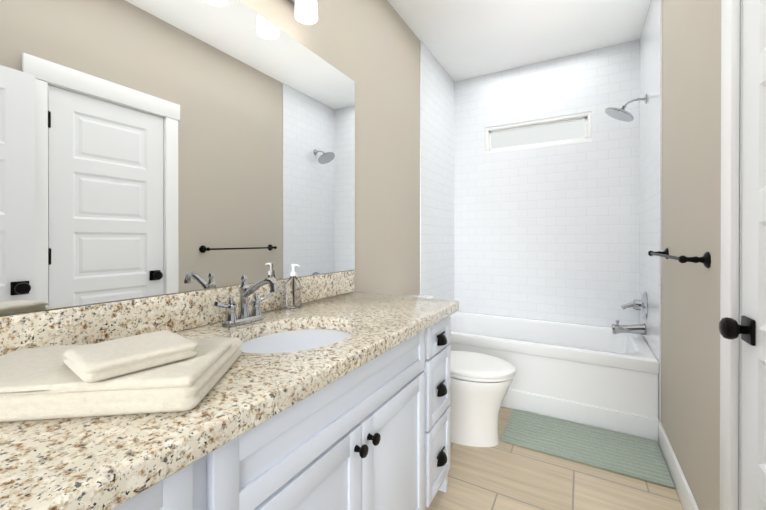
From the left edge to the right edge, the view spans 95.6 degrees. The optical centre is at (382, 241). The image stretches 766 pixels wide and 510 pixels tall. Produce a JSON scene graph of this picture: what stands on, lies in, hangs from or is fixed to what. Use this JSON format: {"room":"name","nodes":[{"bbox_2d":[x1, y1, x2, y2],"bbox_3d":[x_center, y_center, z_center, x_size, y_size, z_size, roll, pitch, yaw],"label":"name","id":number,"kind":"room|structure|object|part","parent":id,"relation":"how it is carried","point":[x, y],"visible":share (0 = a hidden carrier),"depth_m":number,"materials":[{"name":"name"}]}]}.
{"room":"bathroom","nodes":[
{"label":"bathroom","id":0,"kind":"room"},
{"bbox_2d":[2,0,419,315],"bbox_3d":[-0.226,-0.206,1.958,0.120,2.743,3.795,0,0,30],"label":"wall","id":1,"kind":"structure","parent":0,"point":[371,48],"depth_m":2.19,"materials":[{"name":"paint"}]},
{"bbox_2d":[0,270,353,355],"bbox_3d":[-0.555,0.221,1.238,0.020,0.117,1.576,0,0,30],"label":"backsplash","id":2,"kind":"structure","parent":1,"relation":"attached to","point":[101,322],"depth_m":0.96,"materials":[{"name":"beige stone"}]},
{"bbox_2d":[0,0,354,315],"bbox_3d":[-0.554,-0.365,1.255,0.006,1.051,1.590,0,0,30],"label":"wall mirror","id":3,"kind":"object","parent":1,"relation":"attached to","point":[153,147],"visible":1,"depth_m":1.05,"materials":[{"name":"white mirror"}]},
{"bbox_2d":[287,0,317,24],"bbox_3d":[-0.477,-1.015,1.226,0.166,0.184,0.720,0,0,30],"label":"sconce","id":4,"kind":"object","parent":1,"relation":"attached to","point":[306,11],"visible":1,"depth_m":1.43,"materials":[{"name":"white glass"}]},
{"bbox_2d":[420,41,454,300],"bbox_3d":[0.503,-0.210,3.105,0.008,2.742,0.840,0,0,30],"label":"wall tile","id":5,"kind":"structure","parent":1,"relation":"attached to","point":[437,100],"depth_m":3.03,"materials":[{"name":"white tile"}]},
{"bbox_2d":[387,0,650,81],"bbox_3d":[0.480,-1.626,1.550,1.748,0.100,3.795,0,0,30],"label":"ceiling","id":6,"kind":"structure","parent":0,"point":[463,39],"depth_m":2.58,"materials":[{"name":"white paint"}]},
{"bbox_2d":[425,407,682,509],"bbox_3d":[0.480,1.217,1.560,1.748,0.100,3.795,0,0,30],"label":"floor","id":7,"kind":"structure","parent":0,"point":[501,475],"depth_m":1.66,"materials":[{"name":"tile"}]},
{"bbox_2d":[100,310,458,509],"bbox_3d":[-0.296,0.747,1.093,0.616,0.843,1.525,0,0,30],"label":"bathroom vanity","id":8,"kind":"object","parent":7,"relation":"on","point":[333,392],"depth_m":0.90,"materials":[{"name":"white paint"}]},
{"bbox_3d":[-0.370,0.405,0.428,0.020,0.131,0.270,0,0,30],"label":"drawer","id":9,"kind":"part","parent":8,"relation":"part of","materials":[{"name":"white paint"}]},
{"bbox_2d":[0,290,458,509],"bbox_3d":[-0.298,0.303,1.091,0.613,0.045,1.576,0,0,30],"label":"countertop","id":10,"kind":"structure","parent":8,"relation":"on","point":[78,463],"depth_m":0.55,"materials":[{"name":"beige stone"}]},
{"bbox_2d":[0,330,241,421],"bbox_3d":[-0.533,0.235,0.676,0.426,0.094,0.306,0,0,-7],"label":"towels","id":11,"kind":"object","parent":10,"relation":"on","point":[161,371],"visible":1,"depth_m":0.56,"materials":[{"name":"beige fabric"}]},
{"bbox_2d":[208,275,283,325],"bbox_3d":[-0.421,0.198,1.164,0.188,0.164,0.235,0,0,30],"label":"faucet","id":12,"kind":"object","parent":10,"relation":"on","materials":[{"name":"silver metal"}]},
{"bbox_2d":[286,264,299,309],"bbox_3d":[-0.369,0.185,1.440,0.066,0.186,0.058,0,0,30],"label":"soap bottle","id":13,"kind":"object","parent":10,"relation":"on","point":[293,292],"visible":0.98,"depth_m":1.42,"materials":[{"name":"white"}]},
{"bbox_2d":[239,318,359,361],"bbox_3d":[-0.271,0.392,1.079,0.416,0.157,0.490,0,0,30],"label":"sink","id":14,"kind":"object","parent":10,"relation":"in","point":[286,342],"depth_m":1.15,"materials":[{"name":"white ceramic"}]},
{"bbox_3d":[-0.176,0.780,0.769,0.020,0.550,0.444,0,0,30],"label":"door","id":15,"kind":"part","parent":8,"relation":"part of","materials":[{"name":"white paint"}]},
{"bbox_3d":[-0.058,0.554,0.921,0.033,0.033,0.033,0,0,30],"label":"knob","id":16,"kind":"part","parent":8,"relation":"part of","materials":[{"name":"black metal"}]},
{"bbox_3d":[-0.026,0.554,0.977,0.033,0.033,0.033,0,0,30],"label":"knob","id":17,"kind":"part","parent":8,"relation":"part of","materials":[{"name":"black metal"}]},
{"bbox_3d":[0.045,0.778,1.157,0.020,0.550,0.444,0,0,30],"label":"door","id":18,"kind":"part","parent":8,"relation":"part of","materials":[{"name":"white paint"}]},
{"bbox_3d":[0.237,0.615,1.492,0.020,0.275,0.270,0,0,30],"label":"drawer","id":19,"kind":"part","parent":8,"relation":"part of","materials":[{"name":"white paint"}]},
{"bbox_3d":[0.237,0.402,1.491,0.020,0.131,0.270,0,0,30],"label":"drawer","id":20,"kind":"part","parent":8,"relation":"part of","materials":[{"name":"white paint"}]},
{"bbox_3d":[0.237,0.907,1.493,0.020,0.290,0.270,0,0,30],"label":"drawer","id":21,"kind":"part","parent":8,"relation":"part of","materials":[{"name":"white paint"}]},
{"bbox_3d":[0.258,0.415,1.480,0.026,0.042,0.092,0,0,30],"label":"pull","id":22,"kind":"part","parent":8,"relation":"part of","materials":[{"name":"black metal"}]},
{"bbox_3d":[0.258,0.628,1.480,0.026,0.042,0.092,0,0,30],"label":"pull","id":23,"kind":"part","parent":8,"relation":"part of","materials":[{"name":"black metal"}]},
{"bbox_3d":[0.258,0.920,1.482,0.026,0.042,0.092,0,0,30],"label":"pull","id":24,"kind":"part","parent":8,"relation":"part of","materials":[{"name":"black metal"}]},
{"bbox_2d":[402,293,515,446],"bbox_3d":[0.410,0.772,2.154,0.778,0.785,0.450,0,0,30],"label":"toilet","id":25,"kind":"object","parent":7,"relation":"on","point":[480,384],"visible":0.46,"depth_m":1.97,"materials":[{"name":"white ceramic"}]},
{"bbox_3d":[0.199,0.622,2.274,0.292,0.485,0.450,0,0,30],"label":"tank","id":26,"kind":"part","parent":25,"relation":"part of","materials":[{"name":"white ceramic"}]},
{"bbox_3d":[0.466,0.969,2.123,0.617,0.392,0.372,0,0,30],"label":"bowl","id":27,"kind":"part","parent":25,"relation":"part of","materials":[{"name":"white ceramic"}]},
{"bbox_3d":[0.507,0.745,2.098,0.554,0.053,0.384,0,0,30],"label":"seat","id":28,"kind":"part","parent":25,"relation":"part of","materials":[{"name":"white plastic"}]},
{"bbox_2d":[449,311,658,441],"bbox_3d":[1.152,0.928,2.733,1.489,0.470,0.830,0,0,30],"label":"bathtub","id":29,"kind":"object","parent":7,"relation":"on","point":[604,377],"visible":0.65,"depth_m":2.29,"materials":[{"name":"white ceramic"}]},
{"bbox_2d":[501,409,674,488],"bbox_3d":[1.133,1.158,2.013,0.792,0.013,0.426,0,0,30],"label":"bath rug","id":30,"kind":"object","parent":7,"relation":"on","point":[630,455],"visible":1,"depth_m":1.96,"materials":[{"name":"green fabric"}]},
{"bbox_2d":[661,0,720,509],"bbox_3d":[1.187,-0.203,1.151,0.120,2.743,3.795,0,0,30],"label":"wall","id":31,"kind":"structure","parent":0,"point":[691,216],"depth_m":1.44,"materials":[{"name":"paint"}]},
{"bbox_2d":[639,0,661,421],"bbox_3d":[1.804,-0.207,2.361,0.008,2.742,0.840,0,0,30],"label":"wall tile","id":32,"kind":"structure","parent":31,"relation":"attached to","point":[650,163],"depth_m":2.24,"materials":[{"name":"white tile"}]},
{"bbox_2d":[605,94,646,121],"bbox_3d":[1.727,-0.939,2.478,0.244,0.168,0.198,0,0,30],"label":"shower head","id":33,"kind":"object","parent":32,"relation":"attached to","point":[622,114],"visible":1,"depth_m":2.46},
{"bbox_2d":[611,320,646,334],"bbox_3d":[1.748,0.621,2.472,0.206,0.104,0.082,0,0,30],"label":"tub spout","id":34,"kind":"object","parent":32,"relation":"attached to","point":[617,328],"visible":1,"depth_m":2.45,"materials":[{"name":"silver metal"}]},
{"bbox_2d":[621,291,647,319],"bbox_3d":[1.769,0.449,2.459,0.146,0.196,0.196,0,0,30],"label":"tub valve","id":35,"kind":"object","parent":32,"relation":"attached to","point":[641,304],"visible":1,"depth_m":2.41,"materials":[{"name":"silver metal"}]},
{"bbox_2d":[658,422,698,509],"bbox_3d":[1.334,1.103,1.548,0.014,0.128,1.044,0,0,30],"label":"baseboard","id":36,"kind":"structure","parent":31,"relation":"attached to","point":[685,495],"depth_m":1.63,"materials":[{"name":"white wood"}]},
{"bbox_2d":[648,248,710,267],"bbox_3d":[1.312,0.067,1.578,0.085,0.060,0.745,0,0,30],"label":"rail","id":37,"kind":"object","parent":31,"relation":"attached to","point":[705,259],"visible":1,"depth_m":1.28,"materials":[{"name":"black metal"}]},
{"bbox_2d":[720,0,742,509],"bbox_3d":[0.889,0.084,0.730,0.068,2.171,0.834,0,0,30],"label":"door frame","id":38,"kind":"structure","parent":31,"relation":"attached to","point":[731,226],"depth_m":1.02,"materials":[{"name":"white wood"}]},
{"bbox_2d":[719,0,765,509],"bbox_3d":[0.870,0.141,0.741,0.097,2.033,0.618,0,0,30],"label":"closet door","id":39,"kind":"structure","parent":31,"relation":"in","point":[751,329],"depth_m":0.93,"materials":[{"name":"white"}]},
{"bbox_3d":[0.978,0.244,0.966,0.062,0.068,0.068,0,0,30],"label":"knob","id":40,"kind":"part","parent":39,"relation":"part of","materials":[{"name":"black metal"}]},
{"bbox_3d":[1.392,-0.210,3.150,1.508,2.743,0.120,0,0,30],"label":"wall","id":41,"kind":"structure","parent":0,"visible":0},
{"bbox_2d":[485,111,591,153],"bbox_3d":[1.371,-0.954,3.128,0.870,0.250,0.074,0,0,30],"label":"window","id":42,"kind":"structure","parent":41,"relation":"in","point":[565,129],"depth_m":3.10,"materials":[{"name":"white glass"}]},
{"bbox_2d":[454,39,639,326],"bbox_3d":[1.360,-0.210,3.094,1.490,2.742,0.008,0,0,30],"label":"wall tile","id":43,"kind":"structure","parent":41,"relation":"attached to","point":[549,233],"depth_m":3.02,"materials":[{"name":"white tile"}]}
]}

